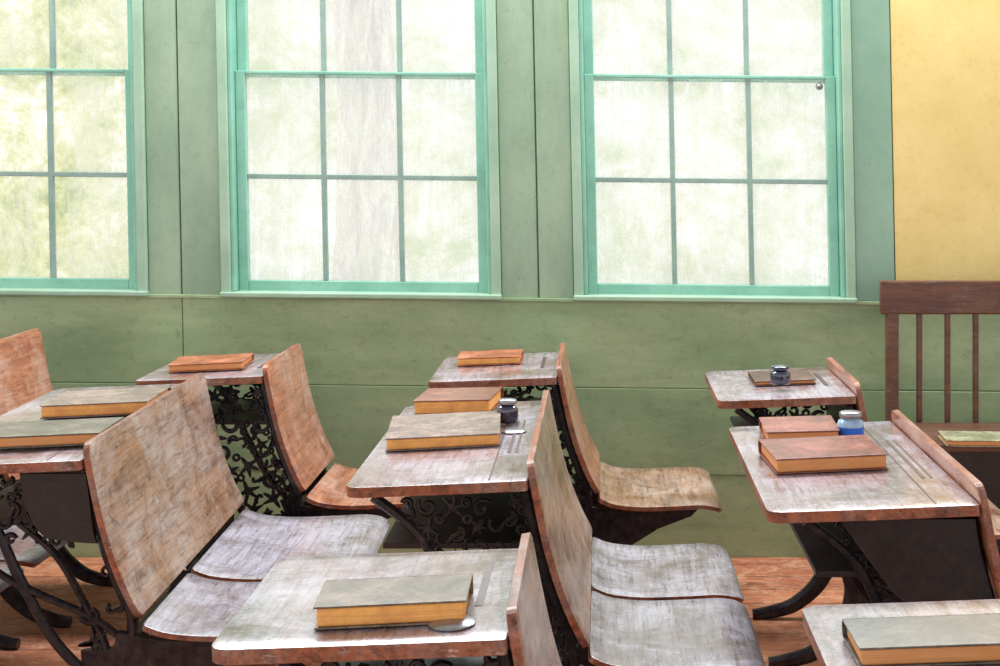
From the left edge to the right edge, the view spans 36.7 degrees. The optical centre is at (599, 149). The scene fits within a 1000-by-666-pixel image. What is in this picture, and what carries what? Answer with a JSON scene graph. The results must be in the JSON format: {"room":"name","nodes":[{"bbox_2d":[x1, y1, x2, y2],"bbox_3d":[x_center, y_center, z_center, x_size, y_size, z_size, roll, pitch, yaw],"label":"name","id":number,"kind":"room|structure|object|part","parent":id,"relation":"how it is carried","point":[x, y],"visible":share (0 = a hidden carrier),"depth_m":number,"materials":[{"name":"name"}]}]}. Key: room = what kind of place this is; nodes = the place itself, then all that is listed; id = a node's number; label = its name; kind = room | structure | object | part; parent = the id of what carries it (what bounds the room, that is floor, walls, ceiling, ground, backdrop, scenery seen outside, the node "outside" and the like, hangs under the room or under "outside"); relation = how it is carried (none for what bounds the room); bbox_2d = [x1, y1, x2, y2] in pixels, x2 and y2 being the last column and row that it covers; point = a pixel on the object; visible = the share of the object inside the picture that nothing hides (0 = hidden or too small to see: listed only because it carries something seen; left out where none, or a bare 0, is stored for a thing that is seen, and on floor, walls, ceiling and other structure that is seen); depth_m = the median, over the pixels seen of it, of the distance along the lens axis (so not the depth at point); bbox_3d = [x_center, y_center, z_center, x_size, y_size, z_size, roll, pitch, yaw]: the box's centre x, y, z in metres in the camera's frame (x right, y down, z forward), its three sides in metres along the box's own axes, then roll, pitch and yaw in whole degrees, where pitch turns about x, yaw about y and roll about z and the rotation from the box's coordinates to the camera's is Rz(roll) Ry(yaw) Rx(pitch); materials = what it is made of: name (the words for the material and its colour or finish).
{"room":"classroom","nodes":[
{"label":"classroom","id":0,"kind":"room"},
{"bbox_2d":[0,557,843,665],"bbox_3d":[-0.400,1.480,2.010,7.600,0.060,7.020,0,0,0],"label":"floor","id":1,"kind":"structure","parent":0,"point":[763,581],"depth_m":4.78,"materials":[{"name":"brown wood"}]},
{"bbox_2d":[0,525,66,649],"bbox_3d":[-1.933,1.048,3.885,0.914,0.808,1.070,0,0,0],"label":"school desk","id":2,"kind":"object","parent":1,"relation":"on","point":[27,552],"visible":0.4,"depth_m":4.02,"materials":[{"name":"brown wood"}]},
{"bbox_3d":[-2.005,1.074,4.360,0.631,0.755,0.030,0,0,0],"label":"iron frame","id":3,"kind":"part","parent":2,"relation":"part of","materials":[{"name":"black metal"}]},
{"bbox_3d":[-1.663,1.070,3.618,0.374,0.052,0.510,0,0,0],"label":"seat","id":4,"kind":"part","parent":2,"relation":"part of","materials":[{"name":"brown wood"}]},
{"bbox_3d":[-1.663,1.070,4.152,0.374,0.052,0.510,0,0,0],"label":"seat","id":5,"kind":"part","parent":2,"relation":"part of","materials":[{"name":"brown wood"}]},
{"bbox_2d":[0,328,112,627],"bbox_3d":[-1.853,1.024,4.775,0.914,0.856,0.550,0,0,0],"label":"school desk","id":6,"kind":"object","parent":1,"relation":"on","point":[24,373],"visible":0.27,"depth_m":4.82,"materials":[{"name":"brown wood"}]},
{"bbox_3d":[-1.832,0.800,4.775,0.131,0.410,0.542,0,0,0],"label":"backrest","id":7,"kind":"part","parent":6,"relation":"part of","materials":[{"name":"brown wood"}]},
{"bbox_3d":[-1.925,1.051,4.560,0.631,0.801,0.030,0,0,0],"label":"iron frame","id":8,"kind":"part","parent":6,"relation":"part of","materials":[{"name":"black metal"}]},
{"bbox_3d":[-1.925,1.051,4.990,0.631,0.801,0.030,0,0,0],"label":"iron frame","id":9,"kind":"part","parent":6,"relation":"part of","materials":[{"name":"black metal"}]},
{"bbox_2d":[0,373,389,665],"bbox_3d":[-1.081,1.048,3.832,0.969,0.808,1.100,0,0,-2],"label":"school desk","id":10,"kind":"object","parent":1,"relation":"on","point":[157,492],"visible":0.88,"depth_m":3.53,"materials":[{"name":"brown wood"}]},
{"bbox_2d":[0,471,82,524],"bbox_3d":[-1.290,0.771,3.826,0.330,0.127,0.980,0,0,-2],"label":"shelf","id":11,"kind":"object","parent":10,"relation":"attached to","point":[13,511],"depth_m":3.34,"materials":[{"name":"black metal"}]},
{"bbox_3d":[-1.197,0.792,3.318,0.170,0.155,0.012,0,0,-2],"label":"panel","id":12,"kind":"part","parent":10,"relation":"part of","materials":[{"name":"brown wood"}]},
{"bbox_2d":[0,417,123,448],"bbox_3d":[-1.291,0.665,3.523,0.293,0.038,0.206,0,0,-3],"label":"book","id":13,"kind":"object","parent":10,"relation":"on","point":[67,432],"visible":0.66,"depth_m":3.46,"materials":[{"name":"paper"}]},
{"bbox_3d":[-1.167,1.074,3.339,0.631,0.755,0.030,0,0,-1],"label":"iron frame","id":14,"kind":"part","parent":10,"relation":"part of","materials":[{"name":"black metal"}]},
{"bbox_2d":[39,386,170,418],"bbox_3d":[-1.299,0.664,3.952,0.279,0.044,0.248,0,0,-3],"label":"book","id":15,"kind":"object","parent":10,"relation":"on","point":[121,401],"visible":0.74,"depth_m":3.85,"materials":[{"name":"paper"}]},
{"bbox_3d":[-1.087,0.837,3.832,0.131,0.387,1.084,0,0,-2],"label":"backrest","id":16,"kind":"part","parent":10,"relation":"part of","materials":[{"name":"brown wood"}]},
{"bbox_3d":[-1.192,1.074,4.319,0.631,0.755,0.030,0,0,-2],"label":"iron frame","id":17,"kind":"part","parent":10,"relation":"part of","materials":[{"name":"black metal"}]},
{"bbox_3d":[-0.802,1.070,3.509,0.429,0.052,0.415,0,0,-2],"label":"seat","id":18,"kind":"part","parent":10,"relation":"part of","materials":[{"name":"brown wood"}]},
{"bbox_3d":[-0.816,1.070,4.059,0.429,0.052,0.635,0,0,-2],"label":"seat","id":19,"kind":"part","parent":10,"relation":"part of","materials":[{"name":"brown wood"}]},
{"bbox_2d":[136,343,408,518],"bbox_3d":[-0.958,1.048,4.765,0.884,0.808,0.530,0,0,0],"label":"school desk","id":20,"kind":"object","parent":1,"relation":"on","point":[284,403],"visible":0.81,"depth_m":4.58,"materials":[{"name":"brown wood"}]},
{"bbox_2d":[167,353,253,372],"bbox_3d":[-1.228,0.672,4.739,0.236,0.032,0.206,0,0,-4],"label":"book","id":21,"kind":"object","parent":20,"relation":"on","point":[222,361],"visible":1,"depth_m":4.66,"materials":[{"name":"paper"}]},
{"bbox_2d":[211,398,266,424],"bbox_3d":[-1.155,0.771,4.765,0.330,0.127,0.410,0,0,0],"label":"shelf","id":22,"kind":"object","parent":20,"relation":"attached to","point":[226,411],"depth_m":4.56,"materials":[{"name":"black metal"}]},
{"bbox_3d":[-1.045,1.074,4.560,0.631,0.755,0.030,0,0,0],"label":"iron frame","id":23,"kind":"part","parent":20,"relation":"part of","materials":[{"name":"black metal"}]},
{"bbox_3d":[-1.045,1.074,4.970,0.631,0.755,0.030,0,0,0],"label":"iron frame","id":24,"kind":"part","parent":20,"relation":"part of","materials":[{"name":"black metal"}]},
{"bbox_3d":[-0.952,0.837,4.765,0.131,0.387,0.522,0,0,0],"label":"backrest","id":25,"kind":"part","parent":20,"relation":"part of","materials":[{"name":"brown wood"}]},
{"bbox_3d":[-0.703,1.070,4.765,0.374,0.052,0.505,0,0,0],"label":"seat","id":26,"kind":"part","parent":20,"relation":"part of","materials":[{"name":"brown wood"}]},
{"bbox_2d":[212,532,561,665],"bbox_3d":[-0.088,1.048,2.320,0.914,0.808,0.480,0,0,0],"label":"school desk","id":27,"kind":"object","parent":1,"relation":"on","point":[276,624],"visible":0.67,"depth_m":2.22,"materials":[{"name":"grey wood"}]},
{"bbox_2d":[313,574,472,629],"bbox_3d":[-0.303,0.667,2.222,0.225,0.041,0.143,0,0,-2],"label":"book","id":28,"kind":"object","parent":27,"relation":"on","point":[413,600],"visible":1,"depth_m":2.17,"materials":[{"name":"paper"}]},
{"bbox_3d":[-0.160,1.074,2.140,0.631,0.755,0.030,0,0,0],"label":"iron frame","id":29,"kind":"part","parent":27,"relation":"part of","materials":[{"name":"black metal"}]},
{"bbox_2d":[339,656,496,665],"bbox_3d":[-0.270,0.771,2.320,0.330,0.127,0.360,0,0,0],"label":"shelf","id":30,"kind":"object","parent":27,"relation":"attached to","point":[478,660],"depth_m":2.40,"materials":[{"name":"black metal"}]},
{"bbox_2d":[428,615,475,630],"bbox_3d":[-0.213,0.678,2.156,0.068,0.008,0.068,0,0,6],"label":"cover","id":31,"kind":"object","parent":27,"relation":"on","point":[468,621],"visible":0.84,"depth_m":2.14,"materials":[{"name":"metal"}]},
{"bbox_3d":[-0.067,0.837,2.320,0.131,0.387,0.473,0,0,0],"label":"backrest","id":32,"kind":"part","parent":27,"relation":"part of","materials":[{"name":"brown wood"}]},
{"bbox_2d":[346,390,765,665],"bbox_3d":[-0.088,1.048,3.575,0.874,0.808,0.990,0,0,0],"label":"school desk","id":33,"kind":"object","parent":1,"relation":"on","point":[608,604],"visible":0.69,"depth_m":3.32,"materials":[{"name":"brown wood"}]},
{"bbox_2d":[385,411,500,451],"bbox_3d":[-0.371,0.671,3.596,0.269,0.040,0.307,0,0,-4],"label":"book","id":34,"kind":"object","parent":33,"relation":"on","point":[481,428],"visible":1,"depth_m":3.50,"materials":[{"name":"paper"}]},
{"bbox_2d":[412,387,503,414],"bbox_3d":[-0.376,0.668,3.996,0.208,0.045,0.219,0,0,5],"label":"book","id":35,"kind":"object","parent":33,"relation":"on","point":[468,399],"visible":0.81,"depth_m":3.90,"materials":[{"name":"paper"}]},
{"bbox_2d":[383,491,532,548],"bbox_3d":[-0.290,0.771,3.575,0.330,0.127,0.870,0,0,0],"label":"shelf","id":36,"kind":"object","parent":33,"relation":"attached to","point":[479,520],"depth_m":3.14,"materials":[{"name":"black metal"}]},
{"bbox_3d":[-0.180,1.074,3.140,0.631,0.755,0.030,0,0,0],"label":"iron frame","id":37,"kind":"part","parent":33,"relation":"part of","materials":[{"name":"black metal"}]},
{"bbox_2d":[497,398,517,423],"bbox_3d":[-0.231,0.649,3.743,0.054,0.059,0.054,0,0,0],"label":"inkwell","id":38,"kind":"object","parent":33,"relation":"on","point":[507,407],"visible":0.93,"depth_m":3.72,"materials":[{"name":"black glass"}]},
{"bbox_2d":[502,428,525,433],"bbox_3d":[-0.208,0.677,3.622,0.060,0.008,0.060,0,0,6],"label":"cover","id":39,"kind":"object","parent":33,"relation":"on","point":[508,430],"visible":1,"depth_m":3.60,"materials":[{"name":"metal"}]},
{"bbox_3d":[-0.180,1.074,4.010,0.631,0.755,0.030,0,0,0],"label":"iron frame","id":40,"kind":"part","parent":33,"relation":"part of","materials":[{"name":"black metal"}]},
{"bbox_3d":[-0.087,0.837,3.575,0.131,0.387,0.975,0,0,0],"label":"backrest","id":41,"kind":"part","parent":33,"relation":"part of","materials":[{"name":"brown wood"}]},
{"bbox_3d":[0.162,1.070,3.822,0.374,0.052,0.470,0,0,0],"label":"seat","id":42,"kind":"part","parent":33,"relation":"part of","materials":[{"name":"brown wood"}]},
{"bbox_3d":[0.162,1.070,3.328,0.374,0.052,0.470,0,0,0],"label":"seat","id":43,"kind":"part","parent":33,"relation":"part of","materials":[{"name":"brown wood"}]},
{"bbox_2d":[429,343,721,544],"bbox_3d":[-0.073,1.048,4.765,0.884,0.808,0.570,0,0,0],"label":"school desk","id":44,"kind":"object","parent":1,"relation":"on","point":[624,506],"visible":0.41,"depth_m":4.56,"materials":[{"name":"brown wood"}]},
{"bbox_2d":[456,349,523,365],"bbox_3d":[-0.356,0.673,4.868,0.208,0.033,0.176,0,0,0],"label":"book","id":45,"kind":"object","parent":44,"relation":"on","point":[510,356],"visible":1,"depth_m":4.79,"materials":[{"name":"paper"}]},
{"bbox_2d":[512,387,565,425],"bbox_3d":[-0.270,0.771,4.765,0.330,0.127,0.450,0,0,0],"label":"shelf","id":46,"kind":"object","parent":44,"relation":"attached to","point":[557,403],"depth_m":4.53,"materials":[{"name":"grey wood"}]},
{"bbox_3d":[-0.160,1.074,4.990,0.631,0.755,0.030,0,0,0],"label":"iron frame","id":47,"kind":"part","parent":44,"relation":"part of","materials":[{"name":"black metal"}]},
{"bbox_3d":[-0.160,1.074,4.540,0.631,0.755,0.030,0,0,0],"label":"iron frame","id":48,"kind":"part","parent":44,"relation":"part of","materials":[{"name":"black metal"}]},
{"bbox_3d":[-0.067,0.837,4.765,0.131,0.387,0.561,0,0,0],"label":"backrest","id":49,"kind":"part","parent":44,"relation":"part of","materials":[{"name":"brown wood"}]},
{"bbox_3d":[0.182,1.070,4.765,0.374,0.052,0.545,0,0,0],"label":"seat","id":50,"kind":"part","parent":44,"relation":"part of","materials":[{"name":"brown wood"}]},
{"bbox_2d":[705,357,999,665],"bbox_3d":[0.766,1.048,4.420,0.880,0.808,0.560,0,0,0],"label":"school desk","id":51,"kind":"object","parent":1,"relation":"on","point":[836,389],"visible":0.27,"depth_m":4.27,"materials":[{"name":"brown wood"}]},
{"bbox_2d":[770,365,790,384],"bbox_3d":[0.515,0.641,4.285,0.059,0.054,0.059,0,0,0],"label":"inkwell","id":52,"kind":"object","parent":51,"relation":"on","point":[779,375],"visible":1,"depth_m":4.26,"materials":[{"name":"clear glass"}]},
{"bbox_2d":[748,369,815,385],"bbox_3d":[0.540,0.677,4.462,0.181,0.020,0.203,0,0,0],"label":"book","id":53,"kind":"object","parent":51,"relation":"on","point":[798,377],"visible":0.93,"depth_m":4.41,"materials":[{"name":"paper"}]},
{"bbox_2d":[730,405,846,426],"bbox_3d":[0.567,0.771,4.420,0.330,0.127,0.440,0,0,0],"label":"shelf","id":54,"kind":"object","parent":51,"relation":"attached to","point":[744,418],"depth_m":4.44,"materials":[{"name":"black metal"}]},
{"bbox_3d":[0.677,1.074,4.640,0.631,0.755,0.030,0,0,0],"label":"iron frame","id":55,"kind":"part","parent":51,"relation":"part of","materials":[{"name":"black metal"}]},
{"bbox_3d":[0.677,1.074,4.200,0.631,0.755,0.030,0,0,0],"label":"iron frame","id":56,"kind":"part","parent":51,"relation":"part of","materials":[{"name":"black metal"}]},
{"bbox_3d":[0.770,0.837,4.420,0.131,0.387,0.552,0,0,0],"label":"backrest","id":57,"kind":"part","parent":51,"relation":"part of","materials":[{"name":"brown wood"}]},
{"bbox_3d":[1.019,1.070,4.420,0.374,0.052,0.535,0,0,0],"label":"seat","id":58,"kind":"part","parent":51,"relation":"part of","materials":[{"name":"brown wood"}]},
{"bbox_2d":[729,410,999,603],"bbox_3d":[0.774,1.048,3.315,0.904,0.808,0.890,0,0,0],"label":"school desk","id":59,"kind":"object","parent":1,"relation":"on","point":[921,526],"visible":0.66,"depth_m":2.92,"materials":[{"name":"brown wood"}]},
{"bbox_2d":[759,415,839,438],"bbox_3d":[0.478,0.672,3.605,0.178,0.036,0.207,0,0,2],"label":"book","id":60,"kind":"object","parent":59,"relation":"on","point":[818,425],"visible":0.81,"depth_m":3.57,"materials":[{"name":"fabric"}]},
{"bbox_2d":[758,434,888,474],"bbox_3d":[0.489,0.670,3.310,0.248,0.042,0.228,0,0,-3],"label":"book","id":61,"kind":"object","parent":59,"relation":"on","point":[820,454],"visible":1,"depth_m":3.23,"materials":[{"name":"fabric"}]},
{"bbox_2d":[837,410,863,435],"bbox_3d":[0.591,0.648,3.537,0.063,0.066,0.063,0,0,0],"label":"ink bottle","id":62,"kind":"object","parent":59,"relation":"on","point":[849,423],"visible":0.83,"depth_m":3.51,"materials":[{"name":"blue glass"}]},
{"bbox_3d":[0.591,0.655,3.537,0.063,0.052,0.063,0,0,0],"label":"glass","id":63,"kind":"part","parent":62,"relation":"part of","materials":[{"name":"blue glass"}]},
{"bbox_3d":[0.697,1.074,3.700,0.631,0.755,0.030,0,0,0],"label":"iron frame","id":64,"kind":"part","parent":59,"relation":"part of","materials":[{"name":"black metal"}]},
{"bbox_2d":[789,517,962,576],"bbox_3d":[0.587,0.771,3.315,0.330,0.127,0.770,0,0,0],"label":"shelf","id":65,"kind":"object","parent":59,"relation":"attached to","point":[829,549],"depth_m":2.96,"materials":[{"name":"brown wood"}]},
{"bbox_3d":[0.697,1.074,2.930,0.631,0.755,0.030,0,0,0],"label":"iron frame","id":66,"kind":"part","parent":59,"relation":"part of","materials":[{"name":"black metal"}]},
{"bbox_3d":[0.607,0.800,2.910,0.290,0.170,0.012,0,0,0],"label":"panel","id":67,"kind":"part","parent":59,"relation":"part of","materials":[{"name":"brown wood"}]},
{"bbox_3d":[0.790,0.837,3.315,0.131,0.387,0.877,0,0,0],"label":"backrest","id":68,"kind":"part","parent":59,"relation":"part of","materials":[{"name":"brown wood"}]},
{"bbox_2d":[803,599,999,665],"bbox_3d":[0.762,1.048,2.042,0.914,0.808,0.485,0,0,0],"label":"school desk","id":69,"kind":"object","parent":1,"relation":"on","point":[822,624],"visible":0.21,"depth_m":2.23,"materials":[{"name":"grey wood"}]},
{"bbox_2d":[842,613,999,665],"bbox_3d":[0.464,0.673,2.062,0.243,0.037,0.131,0,0,0],"label":"book","id":70,"kind":"object","parent":69,"relation":"on","point":[968,639],"visible":1,"depth_m":2.02,"materials":[{"name":"paper"}]},
{"bbox_2d":[879,280,999,556],"bbox_3d":[1.512,0.950,4.974,1.095,1.000,0.428,0,0,0],"label":"bench","id":71,"kind":"object","parent":1,"relation":"on","point":[896,297],"visible":0.53,"depth_m":5.15,"materials":[{"name":"brown wood"}]},
{"bbox_3d":[1.006,1.005,5.169,0.042,0.890,0.038,0,0,0],"label":"post","id":72,"kind":"part","parent":71,"relation":"part of","materials":[{"name":"brown wood"}]},
{"bbox_3d":[1.508,0.507,5.168,1.085,0.115,0.035,0,0,0],"label":"rail","id":73,"kind":"part","parent":71,"relation":"part of","materials":[{"name":"brown wood"}]},
{"bbox_3d":[1.518,0.948,4.955,1.085,0.025,0.390,0,0,0],"label":"seat","id":74,"kind":"part","parent":71,"relation":"part of","materials":[{"name":"brown wood"}]},
{"bbox_2d":[938,431,999,446],"bbox_3d":[1.223,0.923,4.797,0.258,0.020,0.164,0,0,4],"label":"book","id":75,"kind":"object","parent":71,"relation":"on","point":[949,438],"visible":1,"depth_m":4.75,"materials":[{"name":"paper"}]},
{"bbox_2d":[182,0,999,390],"bbox_3d":[-0.402,-0.121,5.428,7.662,3.142,0.185,0,0,0],"label":"wall","id":76,"kind":"structure","parent":0,"point":[945,54],"depth_m":5.33,"materials":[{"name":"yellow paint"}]},
{"bbox_2d":[0,0,148,295],"bbox_3d":[-2.121,-0.314,5.388,1.032,1.664,0.165,0,0,0],"label":"window","id":77,"kind":"structure","parent":76,"relation":"in","point":[137,284],"depth_m":5.38,"materials":[{"name":"paint"}]},
{"bbox_3d":[-2.129,-0.665,5.442,0.915,0.802,0.035,0,0,0],"label":"sash","id":78,"kind":"part","parent":77,"relation":"part of","materials":[{"name":"teal paint"}]},
{"bbox_3d":[-2.114,0.106,5.402,0.915,0.808,0.035,0,0,0],"label":"sash","id":79,"kind":"part","parent":77,"relation":"part of","materials":[{"name":"teal paint"}]},
{"bbox_3d":[-2.106,0.504,5.388,1.002,0.028,0.165,0,0,0],"label":"sill","id":80,"kind":"part","parent":77,"relation":"part of","materials":[{"name":"paint"}]},
{"bbox_3d":[-2.114,0.086,5.403,0.844,0.756,0.002,0,0,0],"label":"glass","id":81,"kind":"part","parent":77,"relation":"part of","materials":[{"name":"clear glass"}]},
{"bbox_3d":[-2.122,-0.316,5.395,1.030,1.660,0.150,0,0,0],"label":"casing","id":82,"kind":"part","parent":77,"relation":"part of","materials":[{"name":"paint"}]},
{"bbox_2d":[0,297,183,382],"bbox_3d":[-2.836,0.662,5.350,2.706,0.339,0.020,0,0,0],"label":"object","id":83,"kind":"structure","parent":76,"relation":"attached to","point":[85,339],"depth_m":5.34,"materials":[{"name":"green paint"}]},
{"bbox_2d":[143,0,182,293],"bbox_3d":[-1.570,-0.575,5.350,0.159,2.182,0.020,0,0,0],"label":"trim","id":84,"kind":"structure","parent":76,"relation":"attached to","point":[160,16],"depth_m":5.34,"materials":[{"name":"green paint"}]},
{"bbox_2d":[177,0,220,294],"bbox_3d":[-1.437,-0.574,5.348,0.184,2.182,0.024,0,0,0],"label":"trim","id":85,"kind":"structure","parent":76,"relation":"attached to","point":[196,19],"depth_m":5.34,"materials":[{"name":"green paint"}]},
{"bbox_2d":[215,0,501,299],"bbox_3d":[-0.863,-0.301,5.388,1.029,1.664,0.165,0,0,0],"label":"window","id":86,"kind":"structure","parent":76,"relation":"in","point":[232,41],"depth_m":5.38,"materials":[{"name":"paint"}]},
{"bbox_3d":[-0.871,-0.652,5.443,0.841,0.761,0.002,0,0,0],"label":"glass","id":87,"kind":"part","parent":86,"relation":"part of","materials":[{"name":"glass"}]},
{"bbox_3d":[-0.871,-0.652,5.442,0.912,0.802,0.035,0,0,0],"label":"sash","id":88,"kind":"part","parent":86,"relation":"part of","materials":[{"name":"teal paint"}]},
{"bbox_3d":[-0.848,0.517,5.388,0.998,0.028,0.165,0,0,0],"label":"sill","id":89,"kind":"part","parent":86,"relation":"part of","materials":[{"name":"paint"}]},
{"bbox_3d":[-0.855,0.118,5.402,0.912,0.808,0.035,0,0,0],"label":"sash","id":90,"kind":"part","parent":86,"relation":"part of","materials":[{"name":"teal paint"}]},
{"bbox_3d":[-0.856,0.098,5.403,0.841,0.756,0.002,0,0,0],"label":"glass","id":91,"kind":"part","parent":86,"relation":"part of","materials":[{"name":"clear glass"}]},
{"bbox_2d":[0,470,805,556],"bbox_3d":[-0.374,1.281,5.350,7.606,0.338,0.020,0,0,0],"label":"trim","id":92,"kind":"structure","parent":76,"relation":"attached to","point":[742,528],"depth_m":5.34,"materials":[{"name":"green paint"}]},
{"bbox_2d":[0,294,878,304],"bbox_3d":[-1.568,0.520,5.345,5.243,0.066,0.030,0,0,0],"label":"trim","id":93,"kind":"structure","parent":76,"relation":"attached to","point":[197,296],"depth_m":5.33,"materials":[{"name":"green paint"}]},
{"bbox_2d":[496,0,538,297],"bbox_3d":[-0.306,-0.563,5.350,0.173,2.182,0.020,0,0,0],"label":"trim","id":94,"kind":"structure","parent":76,"relation":"attached to","point":[514,18],"depth_m":5.34,"materials":[{"name":"green paint"}]},
{"bbox_2d":[51,382,999,474],"bbox_3d":[-0.380,0.996,5.349,7.606,0.381,0.022,0,0,0],"label":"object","id":95,"kind":"structure","parent":76,"relation":"attached to","point":[638,428],"depth_m":5.34,"materials":[{"name":"green paint"}]},
{"bbox_2d":[183,298,884,389],"bbox_3d":[-0.213,0.688,5.350,2.547,0.337,0.020,0,0,0],"label":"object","id":96,"kind":"structure","parent":76,"relation":"attached to","point":[342,342],"depth_m":5.34,"materials":[{"name":"green paint"}]},
{"bbox_2d":[534,0,573,297],"bbox_3d":[-0.175,-0.561,5.348,0.166,2.182,0.024,0,0,0],"label":"trim","id":97,"kind":"structure","parent":76,"relation":"attached to","point":[551,17],"depth_m":5.34,"materials":[{"name":"green paint"}]},
{"bbox_2d":[568,0,857,303],"bbox_3d":[0.394,-0.289,5.388,1.036,1.664,0.165,0,0,0],"label":"window","id":98,"kind":"structure","parent":76,"relation":"in","point":[836,78],"depth_m":5.38,"materials":[{"name":"paint"}]},
{"bbox_3d":[0.386,-0.639,5.442,0.919,0.802,0.035,0,0,0],"label":"sash","id":99,"kind":"part","parent":98,"relation":"part of","materials":[{"name":"teal paint"}]},
{"bbox_3d":[0.401,0.111,5.403,0.848,0.756,0.002,0,0,0],"label":"glass","id":100,"kind":"part","parent":98,"relation":"part of","materials":[{"name":"glass"}]},
{"bbox_3d":[0.401,0.131,5.402,0.919,0.809,0.035,0,0,0],"label":"sash","id":101,"kind":"part","parent":98,"relation":"part of","materials":[{"name":"teal paint"}]},
{"bbox_3d":[0.409,0.529,5.388,1.005,0.028,0.165,0,0,0],"label":"sill","id":102,"kind":"part","parent":98,"relation":"part of","materials":[{"name":"paint"}]},
{"bbox_3d":[0.787,-0.228,5.377,0.026,0.026,0.015,0,0,0],"label":"latch knob","id":103,"kind":"part","parent":98,"relation":"part of","materials":[{"name":"metal"}]},
{"bbox_2d":[850,0,894,300],"bbox_3d":[0.959,-0.550,5.346,0.183,2.182,0.028,0,0,0],"label":"trim","id":104,"kind":"structure","parent":76,"relation":"attached to","point":[870,19],"depth_m":5.33,"materials":[{"name":"teal paint"}]},
{"bbox_2d":[899,314,999,390],"bbox_3d":[2.235,0.680,5.352,2.363,0.399,0.016,0,0,0],"label":"trim","id":105,"kind":"structure","parent":76,"relation":"attached to","point":[932,324],"depth_m":5.34,"materials":[{"name":"green paint"}]},
{"label":"outside","id":106,"kind":"structure","parent":0,"visible":0},
{"bbox_2d":[332,0,398,280],"bbox_3d":[-1.594,-1.050,10.002,0.504,7.000,0.460,0,0,-26],"label":"trunk","id":107,"kind":"object","parent":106,"point":[368,210],"visible":0.45,"depth_m":9.84,"materials":[{"name":"grey plant"}]}
]}

